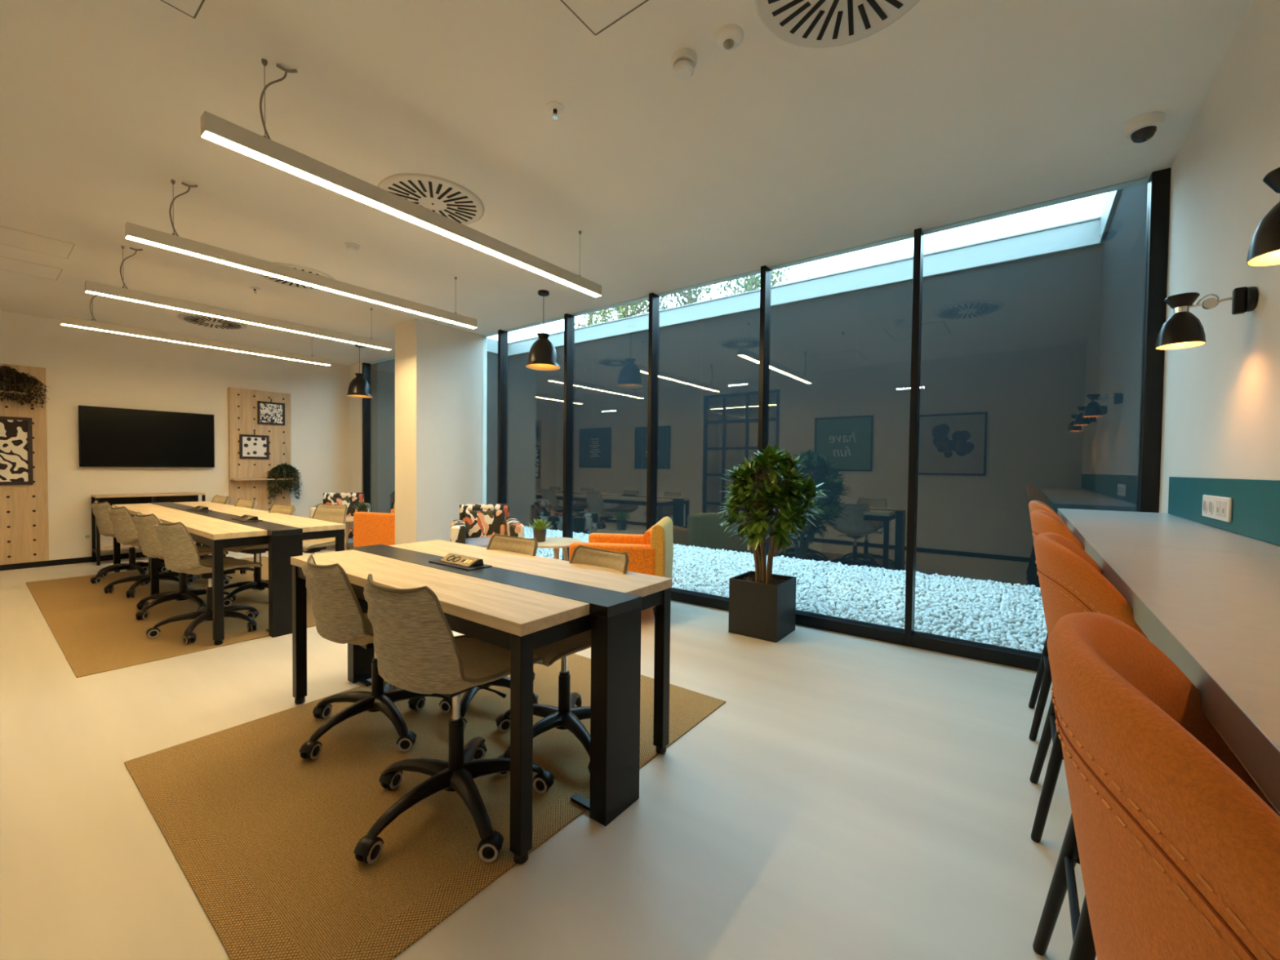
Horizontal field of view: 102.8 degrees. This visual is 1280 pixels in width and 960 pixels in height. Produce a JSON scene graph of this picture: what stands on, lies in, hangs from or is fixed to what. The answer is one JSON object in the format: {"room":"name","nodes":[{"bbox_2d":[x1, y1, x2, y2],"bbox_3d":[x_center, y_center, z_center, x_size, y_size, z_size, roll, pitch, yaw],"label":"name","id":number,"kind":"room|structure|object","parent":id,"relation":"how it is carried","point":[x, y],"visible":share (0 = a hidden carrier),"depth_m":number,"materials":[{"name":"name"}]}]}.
{"room":"open-plan office","nodes":[
{"label":"open-plan office","id":0,"kind":"room"},
{"bbox_2d":[0,311,349,559],"bbox_3d":[-6.349,-0.448,6.769,0.200,2.870,4.920,2,2,37],"label":"wall","id":1,"kind":"structure","parent":0,"point":[84,366],"depth_m":6.61,"materials":[{"name":"paint"}]},
{"bbox_2d":[0,363,48,564],"bbox_3d":[-7.084,-0.172,5.610,0.028,2.224,0.757,2,2,37],"label":"pegboard","id":2,"kind":"object","parent":1,"relation":"attached to","point":[24,508],"visible":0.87,"depth_m":5.80,"materials":[{"name":"brown wood"}]},
{"bbox_2d":[0,416,33,484],"bbox_3d":[-7.079,-0.323,5.567,0.021,0.756,0.598,2,2,37],"label":"framed picture","id":3,"kind":"object","parent":2,"relation":"attached to","point":[15,433],"visible":1,"depth_m":5.71,"materials":[{"name":"black"}]},
{"bbox_2d":[0,364,48,408],"bbox_3d":[-6.939,-1.034,5.569,0.185,0.457,0.670,2,2,40],"label":"trailing plant","id":4,"kind":"object","parent":2,"relation":"attached to","point":[8,376],"visible":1,"depth_m":5.65,"materials":[{"name":"green plant"}]},
{"bbox_2d":[0,546,211,570],"bbox_3d":[-6.261,0.956,6.763,0.014,0.065,4.580,2,2,37],"label":"baseboard","id":5,"kind":"structure","parent":1,"relation":"attached to","point":[104,557],"depth_m":6.01,"materials":[{"name":"black wood"}]},
{"bbox_2d":[78,404,214,467],"bbox_3d":[-6.304,-0.531,6.594,0.076,0.730,1.268,2,2,37],"label":"television","id":6,"kind":"object","parent":1,"relation":"attached to","point":[108,437],"visible":1,"depth_m":6.51,"materials":[{"name":"black"}]},
{"bbox_2d":[227,387,293,511],"bbox_3d":[-5.548,-0.201,7.519,0.189,2.224,0.760,2,2,37],"label":"pegboard","id":7,"kind":"object","parent":1,"relation":"attached to","point":[247,477],"visible":0.68,"depth_m":7.48,"materials":[{"name":"brown wood"}]},
{"bbox_2d":[239,431,269,458],"bbox_3d":[-5.628,-0.509,7.465,0.021,0.397,0.356,2,2,37],"label":"framed picture","id":8,"kind":"object","parent":7,"relation":"attached to","point":[251,446],"visible":1,"depth_m":7.46,"materials":[{"name":"black"}]},
{"bbox_2d":[242,436,266,457],"bbox_3d":[-5.632,-0.484,7.468,0.010,0.283,0.292,2,2,37],"label":"print","id":9,"kind":"object","parent":8,"relation":"attached to","point":[252,446],"depth_m":7.46},
{"bbox_2d":[230,478,293,480],"bbox_3d":[-5.540,-0.010,7.515,0.162,0.020,0.740,2,2,37],"label":"shelf","id":10,"kind":"object","parent":7,"relation":"attached to","point":[231,479],"depth_m":7.42,"materials":[{"name":"brown wood"}]},
{"bbox_2d":[257,399,284,425],"bbox_3d":[-5.496,-1.017,7.620,0.021,0.385,0.344,2,2,37],"label":"framed picture","id":11,"kind":"object","parent":7,"relation":"attached to","point":[268,412],"visible":1,"depth_m":7.61,"materials":[{"name":"black"}]},
{"bbox_2d":[259,403,282,423],"bbox_3d":[-5.500,-0.992,7.624,0.010,0.279,0.288,2,2,37],"label":"print","id":12,"kind":"object","parent":11,"relation":"attached to","point":[269,413],"depth_m":7.62},
{"bbox_2d":[266,462,302,504],"bbox_3d":[-5.352,0.049,7.695,0.182,0.626,0.477,2,2,41],"label":"trailing plant","id":13,"kind":"object","parent":7,"relation":"on","point":[283,471],"visible":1,"depth_m":7.66,"materials":[{"name":"green plant"}]},
{"bbox_2d":[348,362,362,492],"bbox_3d":[-4.661,-0.471,8.490,0.430,2.870,0.140,2,2,37],"label":"wall","id":14,"kind":"structure","parent":0,"point":[355,404],"depth_m":8.42,"materials":[{"name":"paint"}]},
{"bbox_2d":[362,356,392,511],"bbox_3d":[-3.996,-0.452,8.003,1.238,2.870,0.120,2,2,37],"label":"window","id":15,"kind":"structure","parent":14,"relation":"in","point":[366,417],"depth_m":8.33,"materials":[{"name":"black metal"}]},
{"bbox_2d":[395,319,487,544],"bbox_3d":[-2.441,-0.394,6.315,0.475,2.870,0.950,2,2,37],"label":"column","id":16,"kind":"structure","parent":0,"point":[441,371],"depth_m":6.03,"materials":[{"name":"paint"}]},
{"bbox_2d":[0,537,1097,959],"bbox_3d":[-2.432,1.161,3.849,10.044,0.120,4.920,2,2,37],"label":"floor","id":17,"kind":"structure","parent":0,"point":[847,797],"depth_m":1.80,"materials":[{"name":"plastic"}]},
{"bbox_2d":[91,492,205,565],"bbox_3d":[-6.211,0.585,6.494,0.360,0.820,1.000,2,2,37],"label":"console table","id":18,"kind":"object","parent":17,"relation":"on","point":[141,498],"visible":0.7,"depth_m":6.36,"materials":[{"name":"brown wood"}]},
{"bbox_2d":[95,541,195,551],"bbox_3d":[-6.213,0.825,6.499,0.340,0.020,0.940,2,2,37],"label":"shelf","id":19,"kind":"object","parent":18,"relation":"attached to","point":[103,548],"depth_m":6.18,"materials":[{"name":"brown wood"}]},
{"bbox_2d":[25,555,315,678],"bbox_3d":[-4.053,1.057,4.796,3.710,0.006,2.007,2,2,37],"label":"woven rug","id":20,"kind":"object","parent":17,"relation":"on","point":[96,631],"visible":0.5,"depth_m":3.92,"materials":[{"name":"carpet"}]},
{"bbox_2d":[89,500,174,583],"bbox_3d":[-5.331,0.618,5.369,0.630,0.817,0.663,1,2,30],"label":"office chair","id":21,"kind":"object","parent":20,"relation":"on","point":[104,523],"visible":0.7,"depth_m":5.17,"materials":[{"name":"beige fabric"}]},
{"bbox_2d":[103,504,195,598],"bbox_3d":[-4.654,0.636,4.893,0.636,0.817,0.674,1,2,32],"label":"office chair","id":22,"kind":"object","parent":20,"relation":"on","point":[123,525],"visible":0.6,"depth_m":4.62,"materials":[{"name":"beige fabric"}]},
{"bbox_2d":[132,511,236,620],"bbox_3d":[-3.765,0.662,4.228,0.628,0.817,0.662,1,2,31],"label":"office chair","id":23,"kind":"object","parent":20,"relation":"on","point":[151,546],"visible":0.72,"depth_m":4.05,"materials":[{"name":"beige fabric"}]},
{"bbox_2d":[159,494,231,572],"bbox_3d":[-5.043,0.601,5.834,0.646,0.834,0.637,1,2,31],"label":"office chair","id":24,"kind":"object","parent":20,"relation":"on","point":[216,499],"visible":0.23,"depth_m":5.96,"materials":[{"name":"beige fabric"}]},
{"bbox_2d":[145,519,262,644],"bbox_3d":[-3.117,0.682,3.717,0.642,0.817,0.644,1,2,29],"label":"office chair","id":25,"kind":"object","parent":20,"relation":"on","point":[180,554],"visible":0.94,"depth_m":3.52,"materials":[{"name":"beige fabric"}]},
{"bbox_2d":[186,497,257,585],"bbox_3d":[-4.345,0.622,5.278,0.634,0.834,0.646,1,2,29],"label":"office chair","id":26,"kind":"object","parent":20,"relation":"on","point":[250,504],"visible":0.28,"depth_m":5.41,"materials":[{"name":"beige fabric"}]},
{"bbox_2d":[111,501,345,644],"bbox_3d":[-4.061,0.666,4.826,3.893,0.787,0.820,2,2,37],"label":"conference table","id":27,"kind":"object","parent":20,"relation":"on","point":[216,526],"visible":0.66,"depth_m":3.68,"materials":[{"name":"brown wood"}]},
{"bbox_2d":[223,503,295,606],"bbox_3d":[-3.466,0.647,4.633,0.635,0.834,0.649,1,2,27],"label":"office chair","id":28,"kind":"object","parent":20,"relation":"on","point":[259,583],"visible":0.39,"depth_m":4.59,"materials":[{"name":"black plastic"}]},
{"bbox_2d":[302,503,347,554],"bbox_3d":[-3.049,0.650,4.716,0.631,0.834,0.657,1,1,15],"label":"office chair","id":29,"kind":"object","parent":20,"relation":"on","point":[329,513],"visible":0.2,"depth_m":4.90,"materials":[{"name":"beige fabric"}]},
{"bbox_2d":[310,492,370,537],"bbox_3d":[-4.396,0.598,7.545,0.720,0.790,0.772,0,2,-26],"label":"armchair","id":30,"kind":"object","parent":17,"relation":"on","point":[349,499],"visible":0.13,"depth_m":7.72,"materials":[{"name":"multicoloured fabric"}]},
{"bbox_2d":[326,497,359,516],"bbox_3d":[-4.487,0.422,7.731,0.424,0.324,0.125,0,2,-26],"label":"cushion","id":31,"kind":"object","parent":30,"relation":"on","point":[349,501],"depth_m":7.72,"materials":[{"name":"fabric"}]},
{"bbox_2d":[344,516,353,550],"bbox_3d":[-3.776,0.764,6.993,0.600,0.498,0.600,1,1,3],"label":"side table","id":32,"kind":"object","parent":17,"relation":"on","point":[348,519],"visible":0.12,"depth_m":6.88,"materials":[{"name":"brown wood"}]},
{"bbox_2d":[351,502,373,511],"bbox_3d":[-3.768,0.399,6.950,0.266,0.232,0.242,0,2,-28],"label":"potted succulent","id":33,"kind":"object","parent":32,"relation":"on","point":[362,508],"visible":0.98,"depth_m":6.90,"materials":[{"name":"green plant"}]},
{"bbox_2d":[353,502,395,546],"bbox_3d":[-3.152,0.633,6.660,0.772,0.790,0.720,1,1,19],"label":"armchair","id":34,"kind":"object","parent":17,"relation":"on","point":[370,528],"visible":0.33,"depth_m":6.33,"materials":[{"name":"orange fabric"}]},
{"bbox_2d":[124,653,725,959],"bbox_3d":[-0.820,1.151,2.369,1.668,0.006,2.002,2,2,37],"label":"woven rug","id":35,"kind":"object","parent":17,"relation":"on","point":[265,837],"visible":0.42,"depth_m":1.76,"materials":[{"name":"carpet"}]},
{"bbox_2d":[298,554,452,759],"bbox_3d":[-1.210,0.741,2.357,0.642,0.807,0.661,2,2,40],"label":"office chair","id":36,"kind":"object","parent":35,"relation":"on","point":[340,618],"visible":0.81,"depth_m":2.16,"materials":[{"name":"beige fabric"}]},
{"bbox_2d":[353,573,554,864],"bbox_3d":[-0.668,0.738,1.782,0.655,0.852,0.628,2,2,33],"label":"office chair","id":37,"kind":"object","parent":35,"relation":"on","point":[417,650],"visible":0.99,"depth_m":1.61,"materials":[{"name":"beige fabric"}]},
{"bbox_2d":[408,533,537,729],"bbox_3d":[-0.812,0.725,2.643,0.648,0.834,0.630,2,2,33],"label":"office chair","id":38,"kind":"object","parent":35,"relation":"on","point":[497,541],"visible":0.28,"depth_m":2.70,"materials":[{"name":"beige fabric"}]},
{"bbox_2d":[290,539,672,864],"bbox_3d":[-0.816,0.760,2.388,1.923,0.787,0.820,2,2,37],"label":"conference table","id":39,"kind":"object","parent":35,"relation":"on","point":[521,604],"visible":0.9,"depth_m":1.83,"materials":[{"name":"brown wood"}]},
{"bbox_2d":[495,544,629,776],"bbox_3d":[-0.351,0.740,2.223,0.633,0.834,0.640,2,2,41],"label":"office chair","id":40,"kind":"object","parent":35,"relation":"on","point":[566,716],"visible":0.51,"depth_m":2.23,"materials":[{"name":"black plastic"}]},
{"bbox_2d":[450,503,524,547],"bbox_3d":[-1.659,0.677,5.513,0.720,0.790,0.772,0,1,-20],"label":"armchair","id":41,"kind":"object","parent":17,"relation":"on","point":[477,524],"visible":0.39,"depth_m":5.64,"materials":[{"name":"multicoloured fabric"}]},
{"bbox_2d":[466,537,491,547],"bbox_3d":[-1.636,0.706,5.452,0.424,0.130,0.640,0,1,-20],"label":"seat cushion","id":42,"kind":"object","parent":41,"relation":"on","point":[477,541],"depth_m":5.34,"materials":[{"name":"white fabric"}]},
{"bbox_2d":[465,510,505,538],"bbox_3d":[-1.729,0.501,5.707,0.424,0.324,0.125,0,1,-20],"label":"cushion","id":43,"kind":"object","parent":41,"relation":"on","point":[478,523],"depth_m":5.67,"materials":[{"name":"fabric"}]},
{"bbox_2d":[497,329,507,503],"bbox_3d":[-1.252,-0.372,5.941,1.130,2.870,0.120,2,2,37],"label":"window","id":44,"kind":"structure","parent":17,"relation":"on","point":[502,434],"depth_m":6.23,"materials":[{"name":"black metal"}]},
{"bbox_2d":[537,537,582,560],"bbox_3d":[-0.863,0.845,4.979,0.600,0.498,0.600,2,2,37],"label":"side table","id":45,"kind":"object","parent":17,"relation":"on","point":[555,543],"visible":0.36,"depth_m":4.89,"materials":[{"name":"beige wood"}]},
{"bbox_2d":[526,518,553,542],"bbox_3d":[-0.973,0.478,4.962,0.266,0.232,0.242,0,2,-28],"label":"potted succulent","id":46,"kind":"object","parent":45,"relation":"on","point":[540,531],"visible":0.99,"depth_m":4.91,"materials":[{"name":"green plant"}]},
{"bbox_2d":[533,528,546,542],"bbox_3d":[-0.971,0.536,4.955,0.128,0.116,0.128,2,2,37],"label":"pot","id":47,"kind":"object","parent":46,"relation":"attached to","point":[540,534],"depth_m":4.90,"materials":[{"name":"ceramic"}]},
{"bbox_2d":[562,313,574,561],"bbox_3d":[-0.349,-0.346,5.262,1.130,2.870,0.120,2,2,37],"label":"window","id":48,"kind":"structure","parent":17,"relation":"on","point":[569,320],"depth_m":5.56,"materials":[{"name":"black metal"}]},
{"bbox_2d":[568,516,673,617],"bbox_3d":[-0.136,0.723,4.300,0.772,0.790,0.720,1,1,9],"label":"armchair","id":49,"kind":"object","parent":17,"relation":"on","point":[651,553],"visible":0.48,"depth_m":3.95,"materials":[{"name":"orange fabric"}]},
{"bbox_2d":[640,525,653,544],"bbox_3d":[0.075,0.556,4.263,0.125,0.324,0.464,1,1,9],"label":"cushion","id":50,"kind":"object","parent":49,"relation":"on","point":[646,540],"depth_m":4.03,"materials":[{"name":"orange fabric"}]},
{"bbox_2d":[646,293,728,611],"bbox_3d":[0.552,-0.319,4.585,1.125,2.870,0.120,2,2,37],"label":"window","id":51,"kind":"structure","parent":17,"relation":"on","point":[708,600],"depth_m":4.86,"materials":[{"name":"black metal"}]},
{"bbox_2d":[717,443,829,642],"bbox_3d":[0.938,0.434,3.796,0.833,1.407,0.749,2,2,37],"label":"potted tree","id":52,"kind":"object","parent":17,"relation":"on","point":[762,603],"visible":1,"depth_m":3.69,"materials":[{"name":"green plant"}]},
{"bbox_2d":[755,265,904,645],"bbox_3d":[1.448,-0.293,3.912,1.115,2.870,0.120,2,2,37],"label":"window","id":53,"kind":"structure","parent":17,"relation":"on","point":[891,634],"depth_m":4.15,"materials":[{"name":"black metal"}]},
{"bbox_2d":[904,167,1171,671],"bbox_3d":[2.387,-0.266,3.206,1.236,2.870,0.120,2,2,37],"label":"window","id":54,"kind":"structure","parent":17,"relation":"on","point":[1159,181],"depth_m":2.87,"materials":[{"name":"black metal"}]},
{"bbox_2d":[1028,500,1066,741],"bbox_3d":[2.099,0.647,2.336,0.539,1.084,0.540,2,2,37],"label":"bar stool","id":55,"kind":"object","parent":17,"relation":"on","point":[1043,680],"visible":0.05,"depth_m":2.33,"materials":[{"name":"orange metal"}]},
{"bbox_2d":[1028,500,1066,525],"bbox_3d":[2.058,0.295,2.361,0.427,0.382,0.540,2,2,37],"label":"backrest","id":56,"kind":"object","parent":55,"relation":"in","point":[1033,504],"depth_m":2.37,"materials":[{"name":"orange fabric"}]},
{"bbox_2d":[1029,509,1084,842],"bbox_3d":[1.621,0.657,1.701,0.539,1.084,0.540,2,2,37],"label":"bar stool","id":57,"kind":"object","parent":17,"relation":"on","point":[1042,521],"visible":0.11,"depth_m":1.69,"materials":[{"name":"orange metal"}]},
{"bbox_2d":[1030,509,1084,551],"bbox_3d":[1.580,0.305,1.726,0.427,0.382,0.540,2,2,37],"label":"backrest","id":58,"kind":"object","parent":57,"relation":"in","point":[1042,521],"depth_m":1.72,"materials":[{"name":"orange fabric"}]},
{"bbox_2d":[1032,532,1148,959],"bbox_3d":[1.086,0.669,0.989,0.539,1.084,0.540,2,2,37],"label":"bar stool","id":59,"kind":"object","parent":17,"relation":"on","point":[1071,581],"visible":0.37,"depth_m":1.02,"materials":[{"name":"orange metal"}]},
{"bbox_2d":[1033,532,1148,639],"bbox_3d":[1.045,0.316,1.014,0.427,0.382,0.540,2,2,37],"label":"backrest","id":60,"kind":"object","parent":59,"relation":"in","point":[1070,581],"depth_m":0.99,"materials":[{"name":"orange fabric"}]},
{"bbox_2d":[1047,612,1279,959],"bbox_3d":[0.575,0.679,0.310,0.539,1.084,0.540,2,2,37],"label":"bar stool","id":61,"kind":"object","parent":17,"relation":"on","point":[1179,846],"visible":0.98,"depth_m":0.33,"materials":[{"name":"orange fabric"}]},
{"bbox_2d":[1057,508,1279,815],"bbox_3d":[1.224,0.701,1.034,0.437,1.016,4.365,2,2,37],"label":"countertop","id":62,"kind":"structure","parent":17,"relation":"on","point":[1206,597],"depth_m":0.79,"materials":[{"name":"laminate"}]},
{"bbox_2d":[0,0,1251,365],"bbox_3d":[-2.391,-1.943,3.782,10.044,0.350,4.940,2,2,37],"label":"ceiling","id":63,"kind":"structure","parent":0,"point":[775,153],"depth_m":2.54,"materials":[{"name":"paint"}]},
{"bbox_2d":[0,255,62,280],"bbox_3d":[-5.289,-1.815,4.330,0.464,0.006,0.494,2,2,37],"label":"ceiling hatch","id":64,"kind":"object","parent":63,"relation":"attached to","point":[6,264],"visible":1,"depth_m":4.39,"materials":[{"name":"paint"}]},
{"bbox_2d":[0,226,75,258],"bbox_3d":[-4.619,-1.795,3.824,0.464,0.006,0.489,2,2,37],"label":"ceiling hatch","id":65,"kind":"object","parent":63,"relation":"attached to","point":[9,237],"visible":1,"depth_m":3.87,"materials":[{"name":"paint"}]},
{"bbox_2d":[160,0,204,18],"bbox_3d":[-1.595,-1.705,1.475,0.606,0.006,0.609,2,2,37],"label":"ceiling hatch","id":66,"kind":"object","parent":63,"relation":"attached to","point":[191,8],"visible":1,"depth_m":1.84,"materials":[{"name":"paint"}]},
{"bbox_2d":[60,294,330,365],"bbox_3d":[-4.595,-1.636,5.557,0.084,0.402,2.260,2,2,37],"label":"linear light","id":67,"kind":"object","parent":63,"relation":"hanging from","point":[91,324],"visible":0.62,"depth_m":5.32,"materials":[{"name":"white metal"}]},
{"bbox_2d":[61,324,329,365],"bbox_3d":[-4.607,-1.437,5.569,0.056,0.002,2.252,2,2,37],"label":"diffuser","id":68,"kind":"object","parent":67,"relation":"attached to","point":[82,326],"depth_m":5.40,"materials":[{"name":"white plastic"}]},
{"bbox_2d":[177,313,246,329],"bbox_3d":[-4.990,-1.841,5.976,0.620,0.017,0.620,1,1,20],"label":"ceiling vent","id":69,"kind":"object","parent":63,"relation":"in","point":[206,321],"visible":0.96,"depth_m":5.94,"materials":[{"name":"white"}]},
{"bbox_2d":[84,245,391,350],"bbox_3d":[-3.388,-1.601,4.650,0.084,0.402,2.260,2,2,37],"label":"linear light","id":70,"kind":"object","parent":63,"relation":"hanging from","point":[92,287],"visible":1,"depth_m":4.36,"materials":[{"name":"white metal"}]},
{"bbox_2d":[85,290,390,350],"bbox_3d":[-3.400,-1.401,4.662,0.056,0.002,2.252,2,2,37],"label":"diffuser","id":71,"kind":"object","parent":70,"relation":"attached to","point":[108,294],"depth_m":4.44,"materials":[{"name":"white plastic"}]},
{"bbox_2d":[254,262,335,289],"bbox_3d":[-3.024,-1.784,4.498,0.620,0.017,0.620,1,1,20],"label":"ceiling vent","id":72,"kind":"object","parent":63,"relation":"in","point":[277,280],"visible":0.37,"depth_m":4.48,"materials":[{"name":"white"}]},
{"bbox_2d":[124,179,476,328],"bbox_3d":[-2.165,-1.565,3.731,0.084,0.402,2.260,2,2,37],"label":"linear light","id":73,"kind":"object","parent":63,"relation":"hanging from","point":[133,232],"visible":1,"depth_m":3.38,"materials":[{"name":"white metal"}]},
{"bbox_2d":[125,235,476,328],"bbox_3d":[-2.177,-1.366,3.743,0.056,0.002,2.252,2,2,37],"label":"diffuser","id":74,"kind":"object","parent":73,"relation":"attached to","point":[144,239],"depth_m":3.46,"materials":[{"name":"white plastic"}]},
{"bbox_2d":[344,242,359,253],"bbox_3d":[-2.164,-1.743,3.846,0.104,0.048,0.104,2,2,37],"label":"smoke detector","id":75,"kind":"object","parent":63,"relation":"attached to","point":[353,247],"visible":1,"depth_m":3.82,"materials":[{"name":"white plastic"}]},
{"bbox_2d":[346,343,373,398],"bbox_3d":[-3.867,-1.508,7.051,0.328,0.710,0.328,2,2,37],"label":"pendant lamp","id":76,"kind":"object","parent":63,"relation":"hanging from","point":[358,387],"visible":0.98,"depth_m":6.98,"materials":[{"name":"black metal"}]},
{"bbox_2d":[200,58,601,297],"bbox_3d":[-0.971,-1.530,2.833,0.084,0.402,2.260,2,2,37],"label":"linear light","id":77,"kind":"object","parent":63,"relation":"hanging from","point":[214,128],"visible":1,"depth_m":2.39,"materials":[{"name":"beige metal"}]},
{"bbox_2d":[201,130,600,297],"bbox_3d":[-0.983,-1.331,2.845,0.056,0.002,2.252,2,2,37],"label":"diffuser","id":78,"kind":"object","parent":77,"relation":"attached to","point":[218,137],"depth_m":2.46,"materials":[{"name":"white plastic"}]},
{"bbox_2d":[377,173,484,225],"bbox_3d":[-1.298,-1.734,3.201,0.620,0.017,0.620,1,1,20],"label":"ceiling vent","id":79,"kind":"object","parent":63,"relation":"in","point":[450,199],"visible":0.76,"depth_m":3.09,"materials":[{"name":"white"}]},
{"bbox_2d":[525,289,560,370],"bbox_3d":[-0.914,-1.422,4.831,0.328,0.710,0.328,2,2,37],"label":"pendant lamp","id":80,"kind":"object","parent":63,"relation":"hanging from","point":[542,356],"visible":1,"depth_m":4.75,"materials":[{"name":"black metal"}]},
{"bbox_2d":[546,101,564,119],"bbox_3d":[-0.390,-1.688,2.350,0.080,0.046,0.080,2,2,37],"label":"sprinkler","id":81,"kind":"object","parent":63,"relation":"attached to","point":[554,108],"visible":1,"depth_m":2.34,"materials":[{"name":"white metal"}]},
{"bbox_2d":[560,0,648,35],"bbox_3d":[-0.110,-1.690,1.531,0.606,0.006,0.604,2,2,37],"label":"ceiling hatch","id":82,"kind":"object","parent":63,"relation":"attached to","point":[597,15],"visible":1,"depth_m":1.85,"materials":[{"name":"paint"}]},
{"bbox_2d":[671,48,697,79],"bbox_3d":[0.177,-1.666,2.061,0.104,0.064,0.104,2,2,37],"label":"smoke detector","id":83,"kind":"object","parent":63,"relation":"attached to","point":[683,60],"visible":1,"depth_m":2.03,"materials":[{"name":"white plastic"}]},
{"bbox_2d":[714,24,743,51],"bbox_3d":[0.339,-1.674,1.955,0.112,0.040,0.112,2,2,37],"label":"sensor","id":84,"kind":"object","parent":63,"relation":"attached to","point":[727,37],"visible":1,"depth_m":1.94,"materials":[{"name":"white plastic"}]},
{"bbox_2d":[754,0,919,48],"bbox_3d":[0.688,-1.675,1.683,0.620,0.017,0.620,2,2,37],"label":"ceiling vent","id":85,"kind":"object","parent":63,"relation":"in","point":[814,24],"visible":1,"depth_m":1.85,"materials":[{"name":"white metal"}]},
{"bbox_2d":[1123,111,1164,142],"bbox_3d":[2.365,-1.637,2.400,0.142,0.090,0.142,2,2,37],"label":"security camera","id":86,"kind":"object","parent":63,"relation":"attached to","point":[1142,128],"visible":1,"depth_m":2.37,"materials":[{"name":"white plastic"}]},
{"bbox_2d":[1094,0,1279,513],"bbox_3d":[2.307,-0.471,1.911,0.250,3.540,7.560,2,2,37],"label":"wall","id":87,"kind":"structure","parent":0,"point":[1221,399],"depth_m":2.08,"materials":[{"name":"paint"}]},
{"bbox_2d":[1155,286,1257,350],"bbox_3d":[1.937,-0.556,1.757,0.229,0.174,0.122,2,2,37],"label":"wall lamp","id":88,"kind":"object","parent":87,"relation":"attached to","point":[1183,329],"visible":1,"depth_m":1.75,"materials":[{"name":"black metal"}]},
{"bbox_2d":[1168,476,1279,546],"bbox_3d":[1.378,0.104,0.858,0.010,0.186,4.305,2,2,37],"label":"panel","id":89,"kind":"object","parent":87,"relation":"attached to","point":[1255,511],"visible":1,"depth_m":1.74,"materials":[{"name":"teal paint"}]},
{"bbox_2d":[1201,494,1232,522],"bbox_3d":[2.136,0.103,1.886,0.014,0.085,0.365,2,2,37],"label":"wall socket","id":90,"kind":"object","parent":89,"relation":"attached to","point":[1219,508],"visible":1,"depth_m":1.87,"materials":[{"name":"white plastic"}]},
{"bbox_2d":[1246,167,1279,266],"bbox_3d":[1.372,-0.544,1.006,0.229,0.174,0.122,2,2,37],"label":"wall lamp","id":91,"kind":"object","parent":87,"relation":"attached to","point":[1264,250],"visible":1,"depth_m":1.05,"materials":[{"name":"black metal"}]},
{"label":"outside","id":92,"kind":"structure","parent":0,"visible":0},
{"bbox_2d":[540,549,1044,652],"bbox_3d":[0.086,1.130,6.685,8.960,0.140,2.640,2,2,37],"label":"ground","id":93,"kind":"structure","parent":92,"point":[962,633],"depth_m":4.33,"materials":[{"name":"white gravel"}]},
{"bbox_2d":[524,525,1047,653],"bbox_3d":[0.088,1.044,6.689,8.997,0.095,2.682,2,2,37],"label":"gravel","id":94,"kind":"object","parent":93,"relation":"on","point":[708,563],"visible":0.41,"depth_m":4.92,"materials":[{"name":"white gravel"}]},
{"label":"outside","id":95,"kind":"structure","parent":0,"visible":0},
{"bbox_2d":[555,308,619,331],"bbox_3d":[-1.515,-3.318,18.148,2.857,8.176,3.478,1,1,1],"label":"tree","id":96,"kind":"object","parent":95,"point":[591,315],"visible":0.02,"depth_m":17.53,"materials":[{"name":"green plant"}]},
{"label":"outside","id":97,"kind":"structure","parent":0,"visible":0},
{"bbox_2d":[586,294,671,324],"bbox_3d":[-0.481,-3.282,16.410,2.826,8.211,3.692,-1,2,-40],"label":"tree","id":98,"kind":"object","parent":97,"point":[621,313],"visible":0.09,"depth_m":16.08,"materials":[{"name":"green plant"}]},
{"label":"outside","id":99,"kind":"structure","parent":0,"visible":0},
{"bbox_2d":[644,284,725,310],"bbox_3d":[1.376,-2.995,15.087,2.933,7.744,3.144,2,2,37],"label":"tree","id":100,"kind":"object","parent":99,"point":[688,295],"visible":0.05,"depth_m":14.79,"materials":[{"name":"green plant"}]},
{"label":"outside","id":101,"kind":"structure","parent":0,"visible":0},
{"bbox_2d":[715,266,809,297],"bbox_3d":[2.966,-2.575,13.447,2.633,7.019,2.802,0,1,-11],"label":"tree","id":102,"kind":"object","parent":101,"point":[754,281],"visible":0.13,"depth_m":12.87,"materials":[{"name":"green plant"}]},
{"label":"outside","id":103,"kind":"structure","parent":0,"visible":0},
{"bbox_2d":[507,244,1102,587],"bbox_3d":[0.974,-0.627,7.798,9.560,3.540,0.250,2,2,37],"label":"wall","id":104,"kind":"structure","parent":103,"point":[1030,335],"depth_m":6.29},
{"bbox_2d":[547,271,962,576],"bbox_3d":[0.917,-0.675,7.688,6.608,3.440,0.012,2,2,37],"label":"trim","id":105,"kind":"structure","parent":104,"relation":"attached to","point":[962,271],"depth_m":6.40,"materials":[{"name":"black metal"}]},
{"bbox_2d":[486,189,1121,356],"bbox_3d":[0.233,-2.510,6.723,9.540,0.260,2.910,2,2,37],"label":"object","id":106,"kind":"object","parent":104,"relation":"on","point":[1091,232],"visible":0.29,"depth_m":6.17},
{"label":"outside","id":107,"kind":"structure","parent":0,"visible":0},
{"bbox_2d":[370,351,508,513],"bbox_3d":[-3.569,-0.717,9.417,0.250,3.540,2.620,2,2,37],"label":"wall","id":108,"kind":"structure","parent":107,"point":[382,373],"depth_m":8.44,"materials":[{"name":"white paint"}]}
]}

